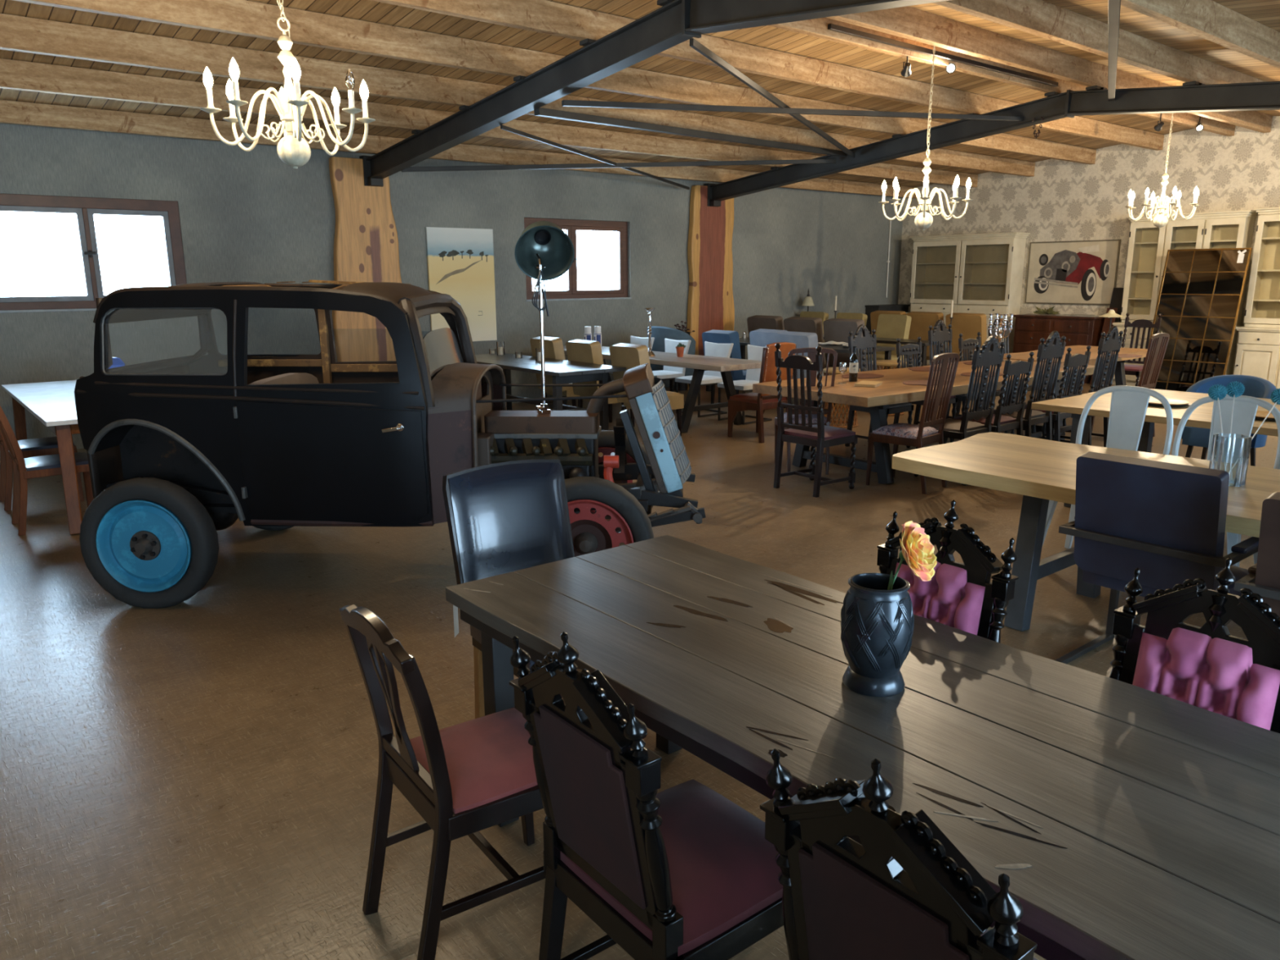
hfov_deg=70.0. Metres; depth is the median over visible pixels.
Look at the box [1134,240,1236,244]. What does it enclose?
shelf
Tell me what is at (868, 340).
chair
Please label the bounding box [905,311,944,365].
armchair
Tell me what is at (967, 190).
candle
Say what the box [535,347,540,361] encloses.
glass
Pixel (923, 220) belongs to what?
chandelier
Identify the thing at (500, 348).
candle
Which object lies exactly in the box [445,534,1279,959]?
dining table
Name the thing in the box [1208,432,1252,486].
glass vase
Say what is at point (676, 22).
steel frame
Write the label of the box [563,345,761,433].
table
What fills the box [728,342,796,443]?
leather chair
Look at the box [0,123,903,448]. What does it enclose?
wall
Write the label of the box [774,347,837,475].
slat chair
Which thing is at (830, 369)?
wicker stool
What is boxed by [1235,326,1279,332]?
countertop
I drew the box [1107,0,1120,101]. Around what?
brace
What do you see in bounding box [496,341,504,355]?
glass
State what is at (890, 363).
wicker stool
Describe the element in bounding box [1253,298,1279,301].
shelf
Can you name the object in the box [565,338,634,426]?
dining chair
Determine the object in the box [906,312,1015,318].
countertop
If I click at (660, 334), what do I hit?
tub chair
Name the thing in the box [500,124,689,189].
brace
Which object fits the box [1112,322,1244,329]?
countertop
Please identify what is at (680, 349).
pot
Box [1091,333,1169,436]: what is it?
slat chair
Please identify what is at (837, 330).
armchair
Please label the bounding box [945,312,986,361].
armchair
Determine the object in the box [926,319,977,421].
chair
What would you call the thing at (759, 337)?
armchair
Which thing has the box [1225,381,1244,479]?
stem
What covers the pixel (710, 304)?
column
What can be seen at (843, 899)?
dining chair
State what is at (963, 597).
dining chair
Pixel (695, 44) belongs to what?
brace
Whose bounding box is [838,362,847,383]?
wine glass
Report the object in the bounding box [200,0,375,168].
chandelier
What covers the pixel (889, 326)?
chair
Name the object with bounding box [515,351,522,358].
glass
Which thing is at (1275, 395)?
stem
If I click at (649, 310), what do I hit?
candlestick
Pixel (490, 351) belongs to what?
glass
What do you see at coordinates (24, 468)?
wood chair
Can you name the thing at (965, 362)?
placemat
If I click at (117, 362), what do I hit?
glass bowl
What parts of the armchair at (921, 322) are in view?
seat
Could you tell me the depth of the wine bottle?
8.02 m
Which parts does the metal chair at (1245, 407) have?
leg, leg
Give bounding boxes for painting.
[425,226,497,341]
[1024,239,1120,305]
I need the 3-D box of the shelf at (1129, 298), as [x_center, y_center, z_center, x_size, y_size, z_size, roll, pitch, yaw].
[7.963,-2.659,13.428,0.305,0.022,1.450,-10,16,-38]
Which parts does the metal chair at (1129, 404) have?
leg, leg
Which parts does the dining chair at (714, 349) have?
seat, frame, backrest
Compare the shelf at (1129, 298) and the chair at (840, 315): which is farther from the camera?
the chair at (840, 315)
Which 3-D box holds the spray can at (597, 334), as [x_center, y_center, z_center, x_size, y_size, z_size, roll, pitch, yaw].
[-0.540,-1.825,11.714,0.097,0.290,0.097,-10,16,-38]
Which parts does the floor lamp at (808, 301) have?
lamp shade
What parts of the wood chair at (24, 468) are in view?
rail, leg, leg, seat frame, seat, leg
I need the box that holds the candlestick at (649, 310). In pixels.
[644,307,655,355]
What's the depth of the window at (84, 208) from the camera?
8.99 m
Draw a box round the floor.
[0,367,1278,959]
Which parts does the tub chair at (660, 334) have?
leg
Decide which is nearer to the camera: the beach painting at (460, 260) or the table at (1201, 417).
the table at (1201, 417)
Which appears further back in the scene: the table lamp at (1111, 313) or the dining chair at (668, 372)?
the table lamp at (1111, 313)
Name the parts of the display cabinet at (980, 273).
door, drawer, glazed door, panel, cornice, drawer, glazed door, drawer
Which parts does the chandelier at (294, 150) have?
arm, arm, arm, chain, arm, stem, arm, arm, arm, arm, bulb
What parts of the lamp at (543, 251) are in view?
lamp shade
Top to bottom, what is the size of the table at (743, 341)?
0.760 m
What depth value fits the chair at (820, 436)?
7.11 m
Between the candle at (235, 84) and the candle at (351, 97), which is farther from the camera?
the candle at (351, 97)
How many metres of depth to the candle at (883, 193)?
8.07 m
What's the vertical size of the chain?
0.212 m
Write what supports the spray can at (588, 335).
on the table at (700, 363)
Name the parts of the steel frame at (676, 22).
plate, ridge plate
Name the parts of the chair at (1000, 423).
seat, post, seat frame, rail, post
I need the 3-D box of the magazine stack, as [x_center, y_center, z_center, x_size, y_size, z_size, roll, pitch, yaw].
[6.964,-2.599,14.423,0.320,0.022,0.650,-10,16,-38]
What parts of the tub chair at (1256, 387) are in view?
leg, leg, seat, leg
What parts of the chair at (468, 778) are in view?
leg, crest rail, rail, leg, seat frame, seat, leg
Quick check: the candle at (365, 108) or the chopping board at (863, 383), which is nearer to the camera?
the candle at (365, 108)
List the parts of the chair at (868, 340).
post, post, seat frame, leg, seat, leg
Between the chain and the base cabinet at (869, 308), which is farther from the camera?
the base cabinet at (869, 308)
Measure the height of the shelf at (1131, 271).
0.022 m
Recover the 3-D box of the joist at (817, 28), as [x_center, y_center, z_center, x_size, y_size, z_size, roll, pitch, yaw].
[0.549,-3.513,6.619,20.018,0.211,0.080,-10,16,-38]
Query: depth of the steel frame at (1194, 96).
9.88 m
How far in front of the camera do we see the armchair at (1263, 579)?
3.05 m
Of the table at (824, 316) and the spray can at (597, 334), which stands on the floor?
the table at (824, 316)
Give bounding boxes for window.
[0,193,186,312]
[524,217,631,301]
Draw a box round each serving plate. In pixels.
[1148,398,1191,407]
[1254,411,1275,421]
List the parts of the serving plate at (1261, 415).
plate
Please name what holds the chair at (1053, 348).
on the floor
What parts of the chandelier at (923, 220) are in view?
arm, arm, arm, arm, stem, chain, arm, arm, arm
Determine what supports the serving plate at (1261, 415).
on the table at (1201, 417)
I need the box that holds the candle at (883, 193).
[882,191,885,200]
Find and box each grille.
[652,377,691,484]
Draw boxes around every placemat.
[841,373,884,378]
[902,379,950,385]
[908,366,947,371]
[960,372,1003,377]
[963,361,972,364]
[1112,354,1142,357]
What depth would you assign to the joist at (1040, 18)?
7.32 m
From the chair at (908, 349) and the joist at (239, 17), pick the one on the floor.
the chair at (908, 349)
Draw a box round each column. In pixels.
[328,156,401,361]
[686,185,734,386]
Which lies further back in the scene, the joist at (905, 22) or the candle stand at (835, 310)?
the candle stand at (835, 310)
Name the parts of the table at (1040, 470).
leg frame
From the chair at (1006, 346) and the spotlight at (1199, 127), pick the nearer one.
the chair at (1006, 346)
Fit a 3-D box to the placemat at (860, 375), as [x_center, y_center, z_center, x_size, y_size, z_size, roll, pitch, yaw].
[2.057,-0.962,8.450,0.341,0.006,0.475,12,18,44]
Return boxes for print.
[584,333,591,340]
[594,333,600,343]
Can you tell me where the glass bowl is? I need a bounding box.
[108,356,125,368]
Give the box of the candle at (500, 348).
[497,346,502,354]
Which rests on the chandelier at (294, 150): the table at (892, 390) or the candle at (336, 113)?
the candle at (336, 113)
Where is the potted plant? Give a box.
[674,320,694,391]
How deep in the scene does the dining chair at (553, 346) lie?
10.59 m
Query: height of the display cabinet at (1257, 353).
2.535 m
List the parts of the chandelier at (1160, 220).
arm, arm, arm, arm, stem, arm, chain, arm, arm, arm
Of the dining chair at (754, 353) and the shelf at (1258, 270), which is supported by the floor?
the dining chair at (754, 353)
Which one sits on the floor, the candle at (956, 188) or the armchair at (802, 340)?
the armchair at (802, 340)
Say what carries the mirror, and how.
on the floor
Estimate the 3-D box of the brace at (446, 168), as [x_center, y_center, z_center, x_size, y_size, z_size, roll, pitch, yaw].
[-0.047,-3.805,11.030,5.543,0.340,0.040,-5,13,-20]
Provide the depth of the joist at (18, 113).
10.08 m
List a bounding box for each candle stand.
[833,295,837,318]
[948,300,953,360]
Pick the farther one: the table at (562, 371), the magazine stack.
the magazine stack
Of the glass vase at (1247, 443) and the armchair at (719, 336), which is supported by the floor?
the armchair at (719, 336)
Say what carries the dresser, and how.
on the floor
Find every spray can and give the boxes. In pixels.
[584,326,591,340]
[594,325,601,348]
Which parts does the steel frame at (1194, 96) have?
plate, ridge plate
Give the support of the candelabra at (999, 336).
on the table at (892, 390)
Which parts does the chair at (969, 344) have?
post, post, seat frame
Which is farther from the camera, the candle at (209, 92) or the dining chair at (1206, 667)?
the candle at (209, 92)
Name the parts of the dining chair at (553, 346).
backrest, seat, leg, leg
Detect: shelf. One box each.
[915,282,1006,284]
[916,262,1008,264]
[1128,297,1151,299]
[1131,271,1155,272]
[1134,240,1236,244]
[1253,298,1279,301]
[1257,269,1279,271]
[1262,236,1279,239]
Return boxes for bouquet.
[1033,306,1058,314]
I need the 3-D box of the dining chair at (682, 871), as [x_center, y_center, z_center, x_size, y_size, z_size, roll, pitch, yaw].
[0.061,0.753,1.950,0.538,1.043,0.456,-10,16,-37]
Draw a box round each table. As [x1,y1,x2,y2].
[1,380,82,534]
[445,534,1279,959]
[475,352,626,430]
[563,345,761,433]
[706,337,894,407]
[752,359,1094,484]
[822,333,946,366]
[891,431,1279,631]
[1003,345,1147,420]
[1031,388,1279,507]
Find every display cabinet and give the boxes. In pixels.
[905,232,1030,367]
[1111,209,1258,386]
[1232,206,1279,388]
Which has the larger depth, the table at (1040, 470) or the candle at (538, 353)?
the candle at (538, 353)
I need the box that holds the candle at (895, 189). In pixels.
[893,188,896,198]
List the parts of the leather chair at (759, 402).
leg, seat, leg, leg, seat frame, backrest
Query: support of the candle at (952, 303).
on the candle stand at (952, 302)
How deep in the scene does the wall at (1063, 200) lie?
14.21 m
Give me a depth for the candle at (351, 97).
4.28 m
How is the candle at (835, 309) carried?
on the candle stand at (835, 310)
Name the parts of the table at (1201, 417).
leg, cross rail, leg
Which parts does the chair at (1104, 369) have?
leg, leg, post, post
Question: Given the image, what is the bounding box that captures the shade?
[1098,310,1124,317]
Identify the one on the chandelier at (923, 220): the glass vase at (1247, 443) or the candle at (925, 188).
the candle at (925, 188)
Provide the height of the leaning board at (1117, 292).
1.470 m
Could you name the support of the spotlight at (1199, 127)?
attached to the joist at (817, 28)
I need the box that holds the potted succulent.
[675,342,685,356]
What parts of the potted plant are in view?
tall pot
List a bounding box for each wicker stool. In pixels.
[822,367,860,428]
[868,360,906,416]
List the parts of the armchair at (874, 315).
backrest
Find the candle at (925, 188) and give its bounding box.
[923,186,927,196]
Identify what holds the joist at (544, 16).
attached to the ceiling
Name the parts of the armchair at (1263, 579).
frame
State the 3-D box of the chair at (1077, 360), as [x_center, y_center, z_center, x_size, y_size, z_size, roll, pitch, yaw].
[3.841,-0.745,8.574,0.448,1.040,0.501,-10,16,-38]
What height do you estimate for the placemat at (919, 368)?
0.006 m
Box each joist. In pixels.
[0,13,1035,177]
[0,58,977,187]
[0,99,917,198]
[12,0,1096,164]
[371,0,1164,150]
[768,17,1235,136]
[826,6,1272,133]
[932,0,1279,111]
[1120,0,1279,68]
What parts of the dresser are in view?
drawer, drawer, drawer, drawer, drawer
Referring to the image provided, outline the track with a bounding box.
[827,23,1058,86]
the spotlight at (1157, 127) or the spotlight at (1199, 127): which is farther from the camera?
the spotlight at (1199, 127)
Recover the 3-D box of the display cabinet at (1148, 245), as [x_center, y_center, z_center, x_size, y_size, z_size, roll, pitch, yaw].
[7.892,-2.596,13.382,0.530,2.515,1.630,-10,16,-38]
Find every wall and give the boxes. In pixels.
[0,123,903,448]
[897,115,1279,379]
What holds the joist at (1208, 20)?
attached to the ceiling
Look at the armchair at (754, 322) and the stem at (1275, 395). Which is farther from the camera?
the armchair at (754, 322)
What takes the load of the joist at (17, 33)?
attached to the ceiling
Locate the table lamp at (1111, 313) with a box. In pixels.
[1098,310,1124,328]
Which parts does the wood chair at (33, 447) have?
leg, leg, seat frame, seat, leg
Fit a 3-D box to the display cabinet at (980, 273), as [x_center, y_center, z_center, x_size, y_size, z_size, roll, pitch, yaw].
[5.654,-3.101,16.073,0.530,2.345,2.040,-10,16,-38]
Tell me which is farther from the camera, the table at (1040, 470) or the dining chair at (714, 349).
the dining chair at (714, 349)
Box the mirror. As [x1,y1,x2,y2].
[1145,247,1252,391]
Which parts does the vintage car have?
panel, roof panel, pillar moulding, belt moulding, roof rail, belt moulding, wood rail, roof rail, door, sill, door handle, roof panel, chassis frame, windshield frame, windshield glass, support rod, support rod, fan blade, fan blade, fan blade, fan blade, radiator tank, radiator plate, radiator tank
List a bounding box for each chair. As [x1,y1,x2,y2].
[0,405,93,535]
[0,429,84,511]
[338,604,545,959]
[442,459,574,718]
[508,631,783,959]
[529,336,579,406]
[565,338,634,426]
[608,335,654,404]
[608,342,684,435]
[647,325,695,391]
[652,337,691,407]
[675,341,733,417]
[717,344,772,424]
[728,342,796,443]
[760,748,1037,959]
[773,342,857,497]
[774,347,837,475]
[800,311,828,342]
[824,312,867,356]
[844,324,914,448]
[866,314,911,368]
[866,352,959,493]
[876,499,1018,643]
[893,336,957,424]
[913,335,1004,485]
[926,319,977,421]
[949,351,1034,442]
[955,331,1010,417]
[987,315,1041,406]
[993,330,1066,440]
[1010,345,1090,443]
[1041,325,1123,447]
[1042,385,1173,548]
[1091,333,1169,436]
[1103,312,1162,388]
[1108,557,1279,733]
[1171,394,1279,567]
[1181,374,1276,466]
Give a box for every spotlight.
[900,56,911,76]
[945,62,955,73]
[1154,113,1164,131]
[1195,115,1204,131]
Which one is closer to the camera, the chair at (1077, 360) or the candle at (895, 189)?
the candle at (895, 189)
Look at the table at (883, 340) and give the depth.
12.82 m
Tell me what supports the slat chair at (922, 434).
on the floor
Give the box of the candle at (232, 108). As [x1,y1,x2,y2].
[228,103,235,116]
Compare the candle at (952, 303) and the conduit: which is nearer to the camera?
the candle at (952, 303)
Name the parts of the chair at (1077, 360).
leg, seat, seat frame, post, rail, post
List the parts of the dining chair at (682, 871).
post, pediment moulding, frame, pediment moulding, post, seat frame, seat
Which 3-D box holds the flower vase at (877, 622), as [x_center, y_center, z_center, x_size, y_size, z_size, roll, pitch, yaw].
[0.537,0.348,2.077,0.160,0.248,0.160,-10,16,-38]
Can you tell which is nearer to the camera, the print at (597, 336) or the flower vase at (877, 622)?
the flower vase at (877, 622)
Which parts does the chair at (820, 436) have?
post, crest rail, rail, rail, leg, seat frame, post, seat, leg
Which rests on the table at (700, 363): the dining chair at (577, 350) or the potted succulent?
the potted succulent
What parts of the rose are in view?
stem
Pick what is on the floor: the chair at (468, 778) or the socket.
the chair at (468, 778)
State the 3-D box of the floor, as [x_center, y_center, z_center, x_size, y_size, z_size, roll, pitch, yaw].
[0.830,0.187,7.119,20.620,0.120,12.150,-10,16,-38]
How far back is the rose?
2.03 m
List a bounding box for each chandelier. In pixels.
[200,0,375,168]
[878,45,973,231]
[1124,84,1199,228]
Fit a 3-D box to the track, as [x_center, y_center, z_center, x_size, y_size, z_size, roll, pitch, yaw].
[2.947,-3.893,8.455,3.700,0.040,0.035,-10,16,-38]
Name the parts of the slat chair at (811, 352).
leg, leg, seat frame, seat, rail, crest rail, leg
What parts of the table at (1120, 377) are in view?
leg frame, leg frame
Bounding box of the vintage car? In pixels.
[74,280,705,608]
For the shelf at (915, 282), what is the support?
attached to the display cabinet at (980, 273)
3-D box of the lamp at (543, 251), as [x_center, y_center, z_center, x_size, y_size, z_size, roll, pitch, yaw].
[-0.552,-0.900,5.111,0.321,1.070,0.358,-10,16,-38]
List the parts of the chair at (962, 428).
leg, seat, seat frame, post, rail, post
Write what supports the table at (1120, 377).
on the floor
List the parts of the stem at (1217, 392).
stem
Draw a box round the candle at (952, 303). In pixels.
[950,300,953,317]
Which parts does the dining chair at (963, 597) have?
post, pediment moulding, frame, pediment moulding, post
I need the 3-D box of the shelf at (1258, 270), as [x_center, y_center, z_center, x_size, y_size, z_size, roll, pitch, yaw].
[9.032,-2.770,12.063,0.305,0.022,1.510,-10,16,-38]
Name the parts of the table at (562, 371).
leg frame, leg frame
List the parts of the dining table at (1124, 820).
leg, leg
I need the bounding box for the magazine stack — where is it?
[1055,314,1101,316]
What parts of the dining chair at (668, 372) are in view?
seat, frame, backrest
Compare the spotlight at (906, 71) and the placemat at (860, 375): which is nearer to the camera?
the spotlight at (906, 71)
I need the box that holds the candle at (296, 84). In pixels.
[293,80,301,99]
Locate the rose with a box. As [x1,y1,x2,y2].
[887,520,937,590]
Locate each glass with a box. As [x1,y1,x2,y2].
[488,348,496,354]
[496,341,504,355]
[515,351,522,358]
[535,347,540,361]
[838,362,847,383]
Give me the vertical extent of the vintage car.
1.662 m
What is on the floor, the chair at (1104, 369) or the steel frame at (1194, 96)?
the chair at (1104, 369)
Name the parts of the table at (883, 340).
leg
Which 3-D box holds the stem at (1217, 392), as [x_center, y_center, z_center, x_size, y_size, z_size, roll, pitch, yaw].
[2.692,-0.233,4.207,0.080,0.396,0.301,1,13,7]
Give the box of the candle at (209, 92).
[206,88,213,106]
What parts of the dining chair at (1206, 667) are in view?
post, pediment moulding, frame, pediment moulding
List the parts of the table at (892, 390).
leg frame, leg frame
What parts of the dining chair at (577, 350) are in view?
leg, backrest, seat, leg, leg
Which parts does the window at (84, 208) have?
sash, sill, handle, sash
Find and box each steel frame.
[359,0,949,186]
[703,80,1279,206]
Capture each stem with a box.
[1208,383,1227,471]
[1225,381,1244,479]
[1228,388,1279,474]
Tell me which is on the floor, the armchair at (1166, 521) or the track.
the armchair at (1166, 521)
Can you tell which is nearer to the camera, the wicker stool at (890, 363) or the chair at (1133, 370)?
the wicker stool at (890, 363)
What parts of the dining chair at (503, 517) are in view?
leg, seat frame, seat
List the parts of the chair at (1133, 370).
post, seat frame, seat, rail, leg, crest rail, post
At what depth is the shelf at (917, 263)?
15.89 m
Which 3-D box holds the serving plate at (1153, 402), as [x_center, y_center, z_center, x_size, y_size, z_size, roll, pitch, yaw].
[3.753,-0.551,6.541,0.340,0.026,0.340,-10,16,-38]
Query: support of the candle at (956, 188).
on the chandelier at (923, 220)
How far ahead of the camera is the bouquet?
14.83 m
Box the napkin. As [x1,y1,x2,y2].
[817,341,848,344]
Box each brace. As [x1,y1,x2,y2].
[401,159,835,172]
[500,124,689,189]
[533,107,846,156]
[561,99,1023,121]
[689,38,854,157]
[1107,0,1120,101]
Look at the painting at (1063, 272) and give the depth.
14.75 m
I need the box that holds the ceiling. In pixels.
[0,0,1279,187]
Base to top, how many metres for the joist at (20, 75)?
0.210 m
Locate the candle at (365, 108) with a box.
[362,100,368,116]
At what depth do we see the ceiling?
8.35 m
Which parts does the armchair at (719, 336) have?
leg, backrest, seat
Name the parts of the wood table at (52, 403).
leg, leg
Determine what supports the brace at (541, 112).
attached to the steel frame at (676, 22)
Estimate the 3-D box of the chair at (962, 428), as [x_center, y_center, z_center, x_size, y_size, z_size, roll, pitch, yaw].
[2.656,-0.604,7.597,0.448,1.202,0.525,-10,16,-38]
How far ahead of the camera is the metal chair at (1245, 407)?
4.95 m
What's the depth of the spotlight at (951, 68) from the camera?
8.44 m
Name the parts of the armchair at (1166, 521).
frame, seat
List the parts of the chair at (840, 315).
backrest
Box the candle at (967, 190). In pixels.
[966,189,969,198]
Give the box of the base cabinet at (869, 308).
[865,304,910,355]
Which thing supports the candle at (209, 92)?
on the chandelier at (294, 150)
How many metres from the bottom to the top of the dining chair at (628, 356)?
0.992 m
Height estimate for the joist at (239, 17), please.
0.218 m
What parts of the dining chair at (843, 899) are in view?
post, pediment moulding, frame, pediment moulding, post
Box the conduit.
[885,220,891,297]
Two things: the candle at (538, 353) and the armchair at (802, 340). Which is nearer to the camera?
the candle at (538, 353)
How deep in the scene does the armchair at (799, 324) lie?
13.30 m
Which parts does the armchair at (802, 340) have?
backrest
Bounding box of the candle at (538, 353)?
[537,352,540,360]
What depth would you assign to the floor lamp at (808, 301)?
15.42 m
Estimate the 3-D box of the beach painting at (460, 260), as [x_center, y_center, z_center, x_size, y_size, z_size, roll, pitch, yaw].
[-2.248,-2.462,11.574,0.925,1.410,0.031,-10,16,-38]
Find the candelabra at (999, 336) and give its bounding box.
[988,313,1014,362]
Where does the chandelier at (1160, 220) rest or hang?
hanging from the ceiling
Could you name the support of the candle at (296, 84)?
on the chandelier at (294, 150)
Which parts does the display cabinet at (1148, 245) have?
door, door panel, drawer, glazed door, glazed door, panel, cornice, glazed door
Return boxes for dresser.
[1013,313,1105,383]
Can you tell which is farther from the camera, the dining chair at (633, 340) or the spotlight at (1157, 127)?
the dining chair at (633, 340)
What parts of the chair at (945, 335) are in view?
post, post, leg, seat frame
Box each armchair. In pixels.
[702,329,746,404]
[746,315,783,337]
[749,328,787,346]
[775,331,837,408]
[783,316,826,371]
[822,318,883,370]
[870,310,918,366]
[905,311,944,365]
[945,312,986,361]
[1055,451,1258,663]
[1233,492,1279,617]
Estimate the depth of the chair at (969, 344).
10.30 m
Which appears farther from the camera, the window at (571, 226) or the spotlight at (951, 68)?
the window at (571, 226)
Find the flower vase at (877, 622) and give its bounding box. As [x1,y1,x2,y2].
[840,573,914,697]
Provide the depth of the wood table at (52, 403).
6.45 m
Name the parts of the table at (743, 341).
leg, leg, leg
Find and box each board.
[854,380,882,386]
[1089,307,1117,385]
[1106,287,1124,384]
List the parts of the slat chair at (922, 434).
leg, leg, seat frame, seat, leg, rail, crest rail, leg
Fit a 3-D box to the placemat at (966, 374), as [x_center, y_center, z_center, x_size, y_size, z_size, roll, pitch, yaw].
[3.211,-0.991,8.559,0.454,0.006,0.348,-8,15,-33]
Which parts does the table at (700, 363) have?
leg frame, leg frame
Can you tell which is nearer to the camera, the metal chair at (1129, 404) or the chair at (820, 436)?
the metal chair at (1129, 404)
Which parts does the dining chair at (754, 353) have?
seat, frame, backrest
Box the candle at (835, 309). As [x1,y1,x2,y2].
[834,295,836,311]
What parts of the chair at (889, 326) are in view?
seat, backrest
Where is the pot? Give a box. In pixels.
[675,346,684,356]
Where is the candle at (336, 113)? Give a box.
[333,107,339,123]
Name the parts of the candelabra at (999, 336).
arm, arm, stem, arm, arm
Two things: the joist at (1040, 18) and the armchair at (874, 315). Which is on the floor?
the armchair at (874, 315)
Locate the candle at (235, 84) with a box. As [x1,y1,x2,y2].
[231,80,239,99]
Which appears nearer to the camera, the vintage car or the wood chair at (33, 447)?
the vintage car
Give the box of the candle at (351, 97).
[347,89,354,106]
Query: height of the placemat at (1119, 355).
0.006 m
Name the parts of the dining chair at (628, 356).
leg, backrest, seat, leg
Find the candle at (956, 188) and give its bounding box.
[954,186,958,196]
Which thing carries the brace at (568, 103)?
attached to the steel frame at (676, 22)
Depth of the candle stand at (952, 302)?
14.29 m
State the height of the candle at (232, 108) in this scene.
0.076 m
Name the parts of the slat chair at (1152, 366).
leg, leg, rail, leg, crest rail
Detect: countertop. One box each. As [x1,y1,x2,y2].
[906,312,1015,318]
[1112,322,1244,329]
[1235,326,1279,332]
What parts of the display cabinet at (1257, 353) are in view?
door panel, door, drawer, glazed door, cornice, panel, door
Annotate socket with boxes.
[533,229,551,244]
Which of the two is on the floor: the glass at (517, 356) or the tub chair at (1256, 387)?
the tub chair at (1256, 387)
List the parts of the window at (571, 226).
sash, sill, sash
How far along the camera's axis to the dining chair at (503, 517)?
3.43 m
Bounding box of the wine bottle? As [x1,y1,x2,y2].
[848,346,858,382]
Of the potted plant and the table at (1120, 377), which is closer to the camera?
the table at (1120, 377)
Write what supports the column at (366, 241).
on the floor
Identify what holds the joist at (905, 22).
attached to the ceiling
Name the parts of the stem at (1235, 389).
stem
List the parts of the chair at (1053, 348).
seat, post, seat frame, post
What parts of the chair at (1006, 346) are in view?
post, post, seat frame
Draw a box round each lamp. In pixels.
[514,221,574,414]
[801,288,814,311]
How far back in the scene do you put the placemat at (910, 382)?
7.90 m
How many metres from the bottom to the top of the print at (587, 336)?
0.188 m
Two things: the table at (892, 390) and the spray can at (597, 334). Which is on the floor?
the table at (892, 390)
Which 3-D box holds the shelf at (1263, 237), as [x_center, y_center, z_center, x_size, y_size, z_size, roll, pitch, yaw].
[9.030,-3.186,11.970,0.305,0.022,1.510,-10,16,-38]
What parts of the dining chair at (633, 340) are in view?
backrest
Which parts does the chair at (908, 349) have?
post, post, seat frame, leg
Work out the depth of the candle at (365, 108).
4.54 m
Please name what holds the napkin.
on the table at (743, 341)
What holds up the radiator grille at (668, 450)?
attached to the vintage car

